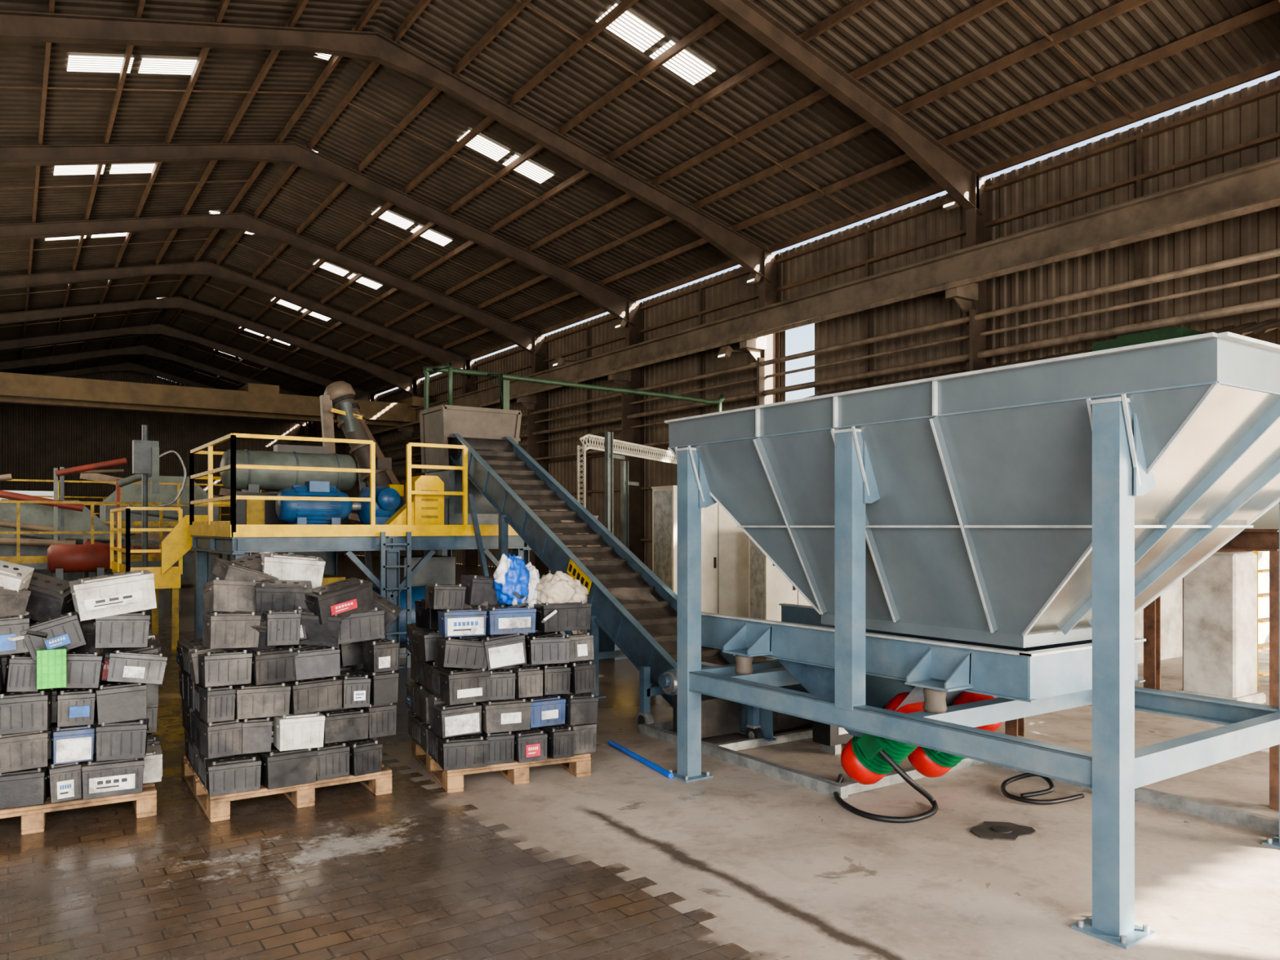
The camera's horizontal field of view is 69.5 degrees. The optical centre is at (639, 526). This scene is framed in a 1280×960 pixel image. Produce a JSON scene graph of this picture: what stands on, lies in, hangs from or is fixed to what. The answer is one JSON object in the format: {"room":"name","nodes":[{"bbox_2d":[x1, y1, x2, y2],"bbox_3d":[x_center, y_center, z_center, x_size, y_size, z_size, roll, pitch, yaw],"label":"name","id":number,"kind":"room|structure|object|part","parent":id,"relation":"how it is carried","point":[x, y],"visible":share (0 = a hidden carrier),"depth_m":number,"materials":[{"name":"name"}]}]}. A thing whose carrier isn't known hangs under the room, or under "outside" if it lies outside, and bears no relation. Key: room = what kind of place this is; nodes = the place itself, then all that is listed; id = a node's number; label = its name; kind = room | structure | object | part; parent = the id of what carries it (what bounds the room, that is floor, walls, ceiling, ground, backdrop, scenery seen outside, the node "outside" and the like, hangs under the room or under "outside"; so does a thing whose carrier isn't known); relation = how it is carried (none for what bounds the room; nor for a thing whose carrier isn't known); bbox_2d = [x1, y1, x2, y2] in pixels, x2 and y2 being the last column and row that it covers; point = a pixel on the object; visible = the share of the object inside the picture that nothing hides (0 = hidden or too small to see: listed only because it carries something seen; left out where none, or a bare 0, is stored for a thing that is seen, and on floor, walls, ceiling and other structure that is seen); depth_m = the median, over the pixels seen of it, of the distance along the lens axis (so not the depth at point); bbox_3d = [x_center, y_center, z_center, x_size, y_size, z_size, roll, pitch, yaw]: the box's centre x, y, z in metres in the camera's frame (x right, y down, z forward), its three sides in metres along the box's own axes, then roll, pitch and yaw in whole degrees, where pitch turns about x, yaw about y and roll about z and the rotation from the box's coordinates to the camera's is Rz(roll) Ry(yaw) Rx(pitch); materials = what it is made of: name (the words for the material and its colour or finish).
{"room":"battery recycling plant","nodes":[
{"label":"battery recycling plant","id":0,"kind":"room"},
{"bbox_2d":[0,370,303,520],"bbox_3d":[-30.309,-3.899,54.410,20.462,10.998,0.035,0,0,-34],"label":"wall","id":1,"kind":"structure","parent":0,"point":[35,440],"depth_m":53.74,"materials":[{"name":"brown metal"}]},
{"bbox_2d":[0,553,1279,959],"bbox_3d":[-11.116,1.600,26.324,20.400,0.001,68.000,0,0,-34],"label":"floor","id":2,"kind":"structure","parent":0,"point":[626,860],"depth_m":4.37,"materials":[{"name":"concrete"}]},
{"bbox_2d":[0,782,156,835],"bbox_3d":[-3.449,1.530,5.273,1.150,0.140,1.100,0,0,-31],"label":"wooden pallet","id":3,"kind":"object","parent":2,"relation":"on","point":[33,817],"visible":0.34,"depth_m":4.91,"materials":[{"name":"brown wood"}]},
{"bbox_2d":[0,560,168,808],"bbox_3d":[-3.426,0.793,5.232,1.289,1.334,1.169,0,0,-34],"label":"stack","id":4,"kind":"object","parent":3,"relation":"on","point":[82,667],"visible":1,"depth_m":4.95,"materials":[{"name":"grey plastic"}]},
{"bbox_2d":[47,543,110,579],"bbox_3d":[-8.841,0.940,14.550,0.850,1.320,0.440,0,0,-34],"label":"tank","id":5,"kind":"object","parent":2,"relation":"on","point":[61,558],"visible":0.69,"depth_m":14.39,"materials":[{"name":"metal"}]},
{"bbox_2d":[110,506,208,648],"bbox_3d":[-6.700,0.675,12.818,0.972,1.850,2.322,0,0,-34],"label":"platform","id":6,"kind":"object","parent":2,"relation":"on","point":[178,542],"visible":0.78,"depth_m":11.94,"materials":[{"name":"yellow paint"}]},
{"bbox_2d":[132,424,186,631],"bbox_3d":[-7.377,0.025,14.171,0.738,3.150,0.380,0,0,-34],"label":"pole","id":7,"kind":"object","parent":2,"relation":"on","point":[145,453],"visible":0.89,"depth_m":13.99,"materials":[{"name":"metal"}]},
{"bbox_2d":[0,457,359,617],"bbox_3d":[-11.741,0.101,23.579,11.368,2.998,16.222,0,0,-34],"label":"far process line","id":8,"kind":"object","parent":2,"relation":"on","point":[29,525],"visible":0.44,"depth_m":17.16,"materials":[{"name":"yellow paint"}]},
{"bbox_2d":[181,753,391,822],"bbox_3d":[-2.219,1.530,5.736,1.020,0.140,1.167,0,0,-34],"label":"wooden pallet","id":9,"kind":"object","parent":2,"relation":"on","point":[216,808],"visible":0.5,"depth_m":5.29,"materials":[{"name":"brown wood"}]},
{"bbox_2d":[176,552,401,796],"bbox_3d":[-2.149,0.809,5.702,1.232,1.305,1.135,0,0,-34],"label":"stack","id":10,"kind":"object","parent":9,"relation":"on","point":[286,683],"visible":1,"depth_m":5.26,"materials":[{"name":"grey plastic"}]},
{"bbox_2d":[189,433,531,667],"bbox_3d":[-3.484,0.320,11.509,3.495,2.560,2.720,0,0,-34],"label":"platform","id":11,"kind":"object","parent":2,"relation":"on","point":[226,537],"depth_m":10.50,"materials":[{"name":"blue paint"}]},
{"bbox_2d":[219,444,356,524],"bbox_3d":[-4.287,-0.470,11.332,1.570,1.060,0.545,0,0,-34],"label":"drum","id":12,"kind":"object","parent":11,"relation":"on","point":[248,512],"visible":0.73,"depth_m":11.06,"materials":[{"name":"grey metal"}]},
{"bbox_2d":[275,480,360,524],"bbox_3d":[-3.688,-0.225,10.625,0.920,0.570,0.460,0,0,-34],"label":"motor","id":13,"kind":"object","parent":11,"relation":"on","point":[291,512],"visible":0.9,"depth_m":10.42,"materials":[{"name":"blue paint"}]},
{"bbox_2d":[356,486,403,524],"bbox_3d":[-3.079,-0.209,10.975,0.480,0.538,0.590,0,0,-34],"label":"gearbox","id":14,"kind":"object","parent":11,"relation":"on","point":[388,500],"visible":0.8,"depth_m":10.79,"materials":[{"name":"blue paint"}]},
{"bbox_3d":[-2.687,-0.270,10.916,0.660,0.660,0.310,0,0,-34],"label":"yellow belt guard","id":15,"kind":"part","parent":11,"relation":"part of","materials":[{"name":"yellow metal"}]},
{"bbox_2d":[419,404,521,524],"bbox_3d":[-2.196,-0.718,11.943,1.080,1.555,0.810,0,0,-34],"label":"chute","id":16,"kind":"object","parent":11,"relation":"on","point":[438,424],"visible":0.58,"depth_m":11.59,"materials":[{"name":"metal"}]},
{"bbox_2d":[320,380,405,587],"bbox_3d":[-3.781,-0.223,13.002,1.389,3.653,0.549,0,0,-10],"label":"screw elevator","id":17,"kind":"object","parent":2,"relation":"on","point":[338,399],"visible":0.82,"depth_m":12.84,"materials":[{"name":"metal"}]},
{"bbox_2d":[321,555,458,657],"bbox_3d":[-3.597,1.000,11.626,2.800,1.200,1.550,0,0,-34],"label":"machine","id":18,"kind":"object","parent":2,"relation":"on","point":[441,570],"visible":0.07,"depth_m":11.95,"materials":[{"name":"yellow paint"}]},
{"bbox_2d":[411,737,591,793],"bbox_3d":[-0.958,1.530,6.199,0.930,0.140,1.050,0,0,-25],"label":"wooden pallet","id":19,"kind":"object","parent":2,"relation":"on","point":[579,765],"visible":0.41,"depth_m":5.78,"materials":[{"name":"brown wood"}]},
{"bbox_2d":[405,574,598,770],"bbox_3d":[-0.969,0.884,6.186,1.053,1.154,1.132,0,0,-26],"label":"stack","id":20,"kind":"object","parent":19,"relation":"on","point":[491,679],"visible":0.98,"depth_m":5.75,"materials":[{"name":"grey plastic"}]},
{"bbox_2d":[493,552,541,608],"bbox_3d":[-0.786,0.355,5.940,0.350,0.374,0.249,0,0,-34],"label":"plastic bag","id":21,"kind":"object","parent":20,"relation":"on","point":[512,574],"visible":0.91,"depth_m":5.84,"materials":[{"name":"blue plastic"}]},
{"bbox_2d":[534,570,588,604],"bbox_3d":[-0.516,0.438,6.036,0.381,0.299,0.264,0,0,-34],"label":"sack","id":22,"kind":"object","parent":20,"relation":"on","point":[560,587],"visible":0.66,"depth_m":5.94,"materials":[{"name":"white plastic"}]},
{"bbox_2d":[422,362,724,475],"bbox_3d":[-0.569,-0.274,13.308,5.118,3.748,0.665,0,0,-34],"label":"frame","id":23,"kind":"object","parent":2,"relation":"on","point":[446,368],"visible":0.66,"depth_m":12.73,"materials":[{"name":"paint"}]},
{"bbox_2d":[598,627,628,659],"bbox_3d":[-0.210,0.975,11.370,0.500,1.250,0.400,0,0,-34],"label":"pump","id":24,"kind":"object","parent":2,"relation":"on","point":[606,643],"visible":0.02,"depth_m":11.22,"materials":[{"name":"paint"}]},
{"bbox_2d":[604,431,625,533],"bbox_3d":[-0.307,0.200,11.833,0.246,2.800,0.520,0,0,40],"label":"support post","id":25,"kind":"object","parent":2,"relation":"on","point":[609,455],"visible":0.41,"depth_m":11.72,"materials":[{"name":"grey metal"}]},
{"bbox_2d":[577,434,676,634],"bbox_3d":[-0.024,0.194,13.499,0.175,2.819,3.457,0,0,26],"label":"cable tray","id":26,"kind":"object","parent":2,"relation":"on","point":[584,448],"visible":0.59,"depth_m":12.74,"materials":[{"name":"beige paint"}]},
{"bbox_2d":[620,461,639,548],"bbox_3d":[-0.125,0.350,12.806,0.246,2.500,0.520,0,0,40],"label":"support post","id":27,"kind":"object","parent":2,"relation":"on","point":[624,483],"visible":0.41,"depth_m":12.70,"materials":[{"name":"metal"}]},
{"bbox_2d":[448,433,812,741],"bbox_3d":[-0.547,0.227,9.126,1.310,2.745,5.898,0,0,-34],"label":"conveyor","id":28,"kind":"object","parent":2,"relation":"on","point":[631,604],"visible":0.64,"depth_m":9.05,"materials":[{"name":"metal"}]},
{"bbox_2d":[0,0,1279,571],"bbox_3d":[-11.737,-3.820,27.231,20.300,10.840,60.220,0,0,-34],"label":"frames","id":29,"kind":"object","parent":2,"relation":"on","point":[962,181],"visible":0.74,"depth_m":22.75,"materials":[{"name":"brown metal"}]},
{"bbox_2d":[614,319,626,328],"bbox_3d":[-0.438,-6.100,27.818,0.594,0.287,0.300,0,0,-34],"label":"light","id":30,"kind":"object","parent":29,"relation":"attached to","point":[621,323],"visible":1,"depth_m":27.63,"materials":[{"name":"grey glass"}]},
{"bbox_2d":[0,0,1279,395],"bbox_3d":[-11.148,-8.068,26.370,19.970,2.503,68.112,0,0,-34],"label":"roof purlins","id":31,"kind":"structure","parent":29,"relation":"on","point":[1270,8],"depth_m":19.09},
{"bbox_2d":[746,270,761,284],"bbox_3d":[2.952,-6.150,22.867,0.594,0.287,0.300,0,0,-34],"label":"light","id":32,"kind":"object","parent":29,"relation":"attached to","point":[752,278],"visible":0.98,"depth_m":22.69,"materials":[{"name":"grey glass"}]},
{"bbox_2d":[289,156,1279,449],"bbox_3d":[-3.411,-4.600,31.599,0.725,1.400,68.000,0,0,-34],"label":"beam","id":33,"kind":"structure","parent":29,"relation":"attached to","point":[1254,188],"depth_m":17.71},
{"bbox_2d":[0,372,424,426],"bbox_3d":[-18.458,-5.225,36.870,19.400,1.150,3.700,0,0,-34],"label":"crane","id":34,"kind":"object","parent":33,"relation":"on","point":[255,401],"visible":0.87,"depth_m":36.25,"materials":[{"name":"brown metal"}]},
{"bbox_2d":[552,356,576,367],"bbox_3d":[-2.426,-5.400,30.456,0.893,0.287,0.300,0,0,-34],"label":"light","id":35,"kind":"object","parent":33,"relation":"attached to","point":[558,362],"visible":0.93,"depth_m":30.20,"materials":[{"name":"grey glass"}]},
{"bbox_2d":[717,345,749,359],"bbox_3d":[2.478,-4.300,23.027,1.193,0.287,0.300,0,0,-34],"label":"light","id":36,"kind":"object","parent":33,"relation":"attached to","point":[725,352],"visible":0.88,"depth_m":22.70,"materials":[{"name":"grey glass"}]},
{"bbox_2d":[942,195,959,210],"bbox_3d":[6.229,-6.350,18.081,0.594,0.287,0.300,0,0,-34],"label":"light","id":37,"kind":"object","parent":29,"relation":"attached to","point":[949,202],"visible":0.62,"depth_m":17.96,"materials":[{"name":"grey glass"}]},
{"bbox_2d":[608,740,673,778],"bbox_3d":[-0.010,1.582,6.307,0.036,0.034,0.995,0,0,-25],"label":"pole","id":38,"kind":"object","parent":2,"relation":"on","point":[637,757],"visible":1,"depth_m":6.23,"materials":[{"name":"plastic"}]},
{"bbox_2d":[651,485,748,617],"bbox_3d":[0.895,0.540,12.253,1.420,2.120,0.540,0,0,-32],"label":"tall cabinet","id":39,"kind":"object","parent":2,"relation":"on","point":[724,545],"visible":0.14,"depth_m":12.03,"materials":[{"name":"beige metal"}]},
{"bbox_2d":[748,537,811,621],"bbox_3d":[1.909,0.800,11.811,0.970,1.600,0.440,0,0,-26],"label":"cabinet","id":40,"kind":"object","parent":2,"relation":"on","point":[768,587],"visible":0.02,"depth_m":11.54,"materials":[{"name":"white metal"}]},
{"bbox_2d":[812,720,853,755],"bbox_3d":[1.475,1.440,6.625,0.480,0.320,0.175,0,0,-34],"label":"junction box","id":41,"kind":"object","parent":2,"relation":"on","point":[831,738],"visible":0.39,"depth_m":6.48,"materials":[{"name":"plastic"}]},
{"bbox_2d":[833,750,1084,822],"bbox_3d":[1.855,1.404,5.315,1.448,0.392,0.858,0,0,9],"label":"power cable","id":42,"kind":"object","parent":2,"relation":"on","point":[895,766],"visible":0.94,"depth_m":5.20,"materials":[{"name":"black plastic"}]},
{"bbox_2d":[639,720,1279,835],"bbox_3d":[2.091,1.565,5.371,1.460,0.070,5.300,0,0,-34],"label":"frame","id":43,"kind":"object","parent":2,"relation":"on","point":[727,752],"visible":0.6,"depth_m":5.69,"materials":[{"name":"metal"}]},
{"bbox_2d":[664,331,1279,949],"bbox_3d":[1.843,0.452,5.194,1.930,2.297,3.420,0,0,-34],"label":"hopper","id":44,"kind":"object","parent":2,"relation":"on","point":[1049,501],"visible":0.84,"depth_m":4.33,"materials":[{"name":"grey paint"}]},
{"bbox_2d":[701,603,1146,737],"bbox_3d":[1.469,0.896,5.705,1.370,0.608,2.745,0,0,-34],"label":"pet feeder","id":45,"kind":"object","parent":44,"relation":"attached to","point":[935,671],"visible":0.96,"depth_m":5.01,"materials":[{"name":"blue metal"}]},
{"bbox_2d":[840,692,924,784],"bbox_3d":[1.397,1.215,5.259,0.317,0.580,0.596,0,0,-34],"label":"motor","id":46,"kind":"object","parent":45,"relation":"attached to","point":[860,758],"visible":0.49,"depth_m":5.19,"materials":[{"name":"red paint"}]},
{"bbox_2d":[907,691,1002,777],"bbox_3d":[1.828,1.215,5.408,0.317,0.580,0.596,0,0,-34],"label":"motor","id":47,"kind":"object","parent":45,"relation":"attached to","point":[931,763],"visible":0.3,"depth_m":5.40,"materials":[{"name":"red paint"}]},
{"bbox_2d":[970,821,1035,840],"bbox_3d":[1.891,1.593,4.843,0.355,0.014,0.266,0,0,-34],"label":"drain cover","id":48,"kind":"object","parent":2,"relation":"on","point":[992,830],"visible":1,"depth_m":4.82,"materials":[{"name":"metal"}]},
{"bbox_2d":[1004,528,1279,810],"bbox_3d":[4.463,0.810,6.934,3.400,1.580,2.100,0,0,-34],"label":"steel frame","id":49,"kind":"object","parent":2,"relation":"on","point":[1249,540],"visible":0.23,"depth_m":5.32,"materials":[{"name":"metal"}]},
{"bbox_2d":[1134,551,1269,663],"bbox_3d":[6.587,0.400,13.479,5.100,2.400,3.600,0,0,-34],"label":"wall","id":50,"kind":"structure","parent":2,"relation":"on","point":[1171,599],"depth_m":11.25,"materials":[{"name":"paint"}]},
{"bbox_2d":[1174,551,1266,703],"bbox_3d":[5.277,0.920,8.400,0.550,1.360,0.550,0,0,-34],"label":"concrete pillar","id":51,"kind":"structure","parent":2,"relation":"on","point":[1220,594],"depth_m":8.23,"materials":[{"name":"white concrete"}]},
{"bbox_2d":[1252,551,1269,688],"bbox_3d":[6.605,0.850,9.735,0.316,1.547,1.606,0,0,34],"label":"ladder","id":52,"kind":"object","parent":2,"relation":"on","point":[1265,672],"visible":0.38,"depth_m":9.52,"materials":[{"name":"metal"}]},
{"bbox_2d":[0,0,1279,396],"bbox_3d":[-11.124,-8.197,26.318,20.380,2.535,68.000,0,0,-34],"label":"roof purlins","id":53,"kind":"structure","parent":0,"point":[445,31],"depth_m":19.40,"materials":[{"name":"brown metal"}]},
{"bbox_2d":[44,235,86,240],"bbox_3d":[-16.549,-8.362,26.603,1.000,0.253,0.660,0,0,-34],"label":"skylight panel","id":54,"kind":"object","parent":53,"relation":"attached to","point":[85,236],"visible":0.43,"depth_m":26.71,"materials":[{"name":"beige plastic"}]},
{"bbox_2d":[53,164,105,175],"bbox_3d":[-13.159,-8.362,21.652,1.000,0.253,0.660,0,0,-34],"label":"skylight panel","id":55,"kind":"object","parent":53,"relation":"attached to","point":[59,170],"visible":1,"depth_m":21.61,"materials":[{"name":"beige plastic"}]},
{"bbox_2d":[66,55,133,73],"bbox_3d":[-9.769,-8.362,16.701,1.000,0.253,0.660,0,0,-34],"label":"skylight panel","id":56,"kind":"object","parent":53,"relation":"attached to","point":[75,64],"visible":1,"depth_m":16.66,"materials":[{"name":"beige plastic"}]},
{"bbox_2d":[91,232,127,238],"bbox_3d":[-15.608,-8.641,27.247,1.000,0.253,0.660,0,0,-34],"label":"skylight panel","id":57,"kind":"object","parent":53,"relation":"attached to","point":[121,234],"visible":0.43,"depth_m":27.34,"materials":[{"name":"beige plastic"}]},
{"bbox_2d":[109,164,155,173],"bbox_3d":[-12.219,-8.641,22.296,1.000,0.253,0.660,0,0,-34],"label":"skylight panel","id":58,"kind":"object","parent":53,"relation":"attached to","point":[135,168],"visible":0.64,"depth_m":22.25,"materials":[{"name":"beige plastic"}]},
{"bbox_2d":[137,57,196,75],"bbox_3d":[-8.829,-8.641,17.346,1.000,0.253,0.660,0,0,-34],"label":"skylight panel","id":59,"kind":"object","parent":53,"relation":"attached to","point":[155,66],"visible":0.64,"depth_m":17.30,"materials":[{"name":"beige plastic"}]},
{"bbox_2d":[208,210,220,213],"bbox_3d":[-12.541,-9.242,27.166,0.280,0.008,0.240,0,0,-34],"label":"ceiling vent","id":60,"kind":"object","parent":53,"relation":"in","point":[211,211],"visible":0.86,"depth_m":27.15,"materials":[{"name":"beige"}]},
{"bbox_2d":[239,326,264,336],"bbox_3d":[-17.120,-8.638,40.756,1.000,0.253,0.660,0,0,-34],"label":"skylight panel","id":61,"kind":"object","parent":53,"relation":"attached to","point":[246,330],"visible":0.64,"depth_m":40.92,"materials":[{"name":"beige plastic"}]},
{"bbox_2d":[266,336,290,345],"bbox_3d":[-16.179,-8.358,41.400,1.000,0.253,0.660,0,0,-34],"label":"skylight panel","id":62,"kind":"object","parent":53,"relation":"attached to","point":[275,340],"visible":0.36,"depth_m":41.62,"materials":[{"name":"beige plastic"}]},
{"bbox_2d":[271,297,301,310],"bbox_3d":[-13.730,-8.638,35.805,1.000,0.253,0.660,0,0,-34],"label":"skylight panel","id":63,"kind":"object","parent":53,"relation":"attached to","point":[282,302],"visible":0.79,"depth_m":35.85,"materials":[{"name":"beige plastic"}]},
{"bbox_2d":[301,308,330,321],"bbox_3d":[-12.789,-8.358,36.449,1.000,0.253,0.660,0,0,-34],"label":"skylight panel","id":64,"kind":"object","parent":53,"relation":"attached to","point":[313,313],"visible":0.71,"depth_m":36.50,"materials":[{"name":"beige plastic"}]},
{"bbox_2d":[315,53,331,60],"bbox_3d":[-6.244,-9.267,18.146,0.280,0.008,0.240,0,0,-34],"label":"skylight panel","id":65,"kind":"object","parent":53,"relation":"in","point":[325,56],"visible":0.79,"depth_m":18.16,"materials":[{"name":"beige plastic"}]},
{"bbox_2d":[313,259,348,276],"bbox_3d":[-10.340,-8.638,30.854,1.000,0.253,0.660,0,0,-34],"label":"skylight panel","id":66,"kind":"object","parent":53,"relation":"attached to","point":[326,266],"visible":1,"depth_m":30.89,"materials":[{"name":"beige plastic"}]},
{"bbox_2d":[346,273,382,289],"bbox_3d":[-9.399,-8.358,31.498,1.000,0.253,0.660,0,0,-34],"label":"skylight panel","id":67,"kind":"object","parent":53,"relation":"attached to","point":[363,281],"visible":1,"depth_m":31.52,"materials":[{"name":"beige plastic"}]},
{"bbox_2d":[371,207,413,229],"bbox_3d":[-6.950,-8.638,25.904,1.000,0.253,0.660,0,0,-34],"label":"skylight panel","id":68,"kind":"object","parent":53,"relation":"attached to","point":[387,216],"visible":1,"depth_m":25.93,"materials":[{"name":"beige plastic"}]},
{"bbox_2d":[410,225,452,246],"bbox_3d":[-6.010,-8.358,26.548,1.000,0.253,0.660,0,0,-34],"label":"skylight panel","id":69,"kind":"object","parent":53,"relation":"attached to","point":[429,235],"visible":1,"depth_m":26.57,"materials":[{"name":"beige plastic"}]},
{"bbox_2d":[457,130,509,161],"bbox_3d":[-3.560,-8.638,20.953,1.000,0.253,0.660,0,0,-34],"label":"skylight panel","id":70,"kind":"object","parent":53,"relation":"attached to","point":[491,150],"visible":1,"depth_m":20.99,"materials":[{"name":"beige plastic"}]},
{"bbox_2d":[502,155,553,183],"bbox_3d":[-2.620,-8.358,21.597,1.000,0.253,0.660,0,0,-34],"label":"skylight panel","id":71,"kind":"object","parent":53,"relation":"attached to","point":[527,169],"visible":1,"depth_m":21.62,"materials":[{"name":"beige plastic"}]},
{"bbox_2d":[595,3,664,52],"bbox_3d":[-0.171,-8.638,16.002,1.000,0.253,0.660,0,0,-34],"label":"skylight panel","id":72,"kind":"object","parent":53,"relation":"attached to","point":[628,26],"visible":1,"depth_m":16.03,"materials":[{"name":"beige plastic"}]},
{"bbox_2d":[649,40,715,84],"bbox_3d":[0.770,-8.358,16.646,1.000,0.253,0.660,0,0,-34],"label":"skylight panel","id":73,"kind":"object","parent":53,"relation":"attached to","point":[685,64],"visible":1,"depth_m":16.68,"materials":[{"name":"beige plastic"}]},
{"bbox_2d":[302,84,1279,552],"bbox_3d":[-2.766,-3.132,32.041,0.120,7.135,68.000,0,0,-34],"label":"beam","id":74,"kind":"structure","parent":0,"point":[1139,138],"depth_m":19.00,"materials":[{"name":"metal"}]},
{"bbox_2d":[1092,326,1204,351],"bbox_3d":[8.057,-2.900,14.606,0.800,0.320,1.400,0,0,-34],"label":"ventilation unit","id":75,"kind":"object","parent":74,"relation":"attached to","point":[1172,332],"visible":0.43,"depth_m":14.30,"materials":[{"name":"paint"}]},
{"bbox_2d":[303,75,1279,571],"bbox_3d":[-2.685,-2.620,32.096,0.035,8.440,68.000,0,0,-34],"label":"wall","id":76,"kind":"structure","parent":0,"point":[1256,232],"depth_m":18.68,"materials":[{"name":"metal"}]},
{"bbox_2d":[346,248,1279,483],"bbox_3d":[-0.735,-3.175,27.978,0.400,1.850,53.000,0,0,-34],"label":"wall rail","id":77,"kind":"object","parent":76,"relation":"attached to","point":[977,355],"depth_m":18.28,"materials":[{"name":"metal"}]},
{"bbox_2d":[804,317,1279,398],"bbox_3d":[6.586,-2.855,16.932,1.622,0.586,10.500,0,0,-34],"label":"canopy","id":78,"kind":"object","parent":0,"point":[1255,327],"depth_m":15.94,"materials":[{"name":"metal"}]}
]}

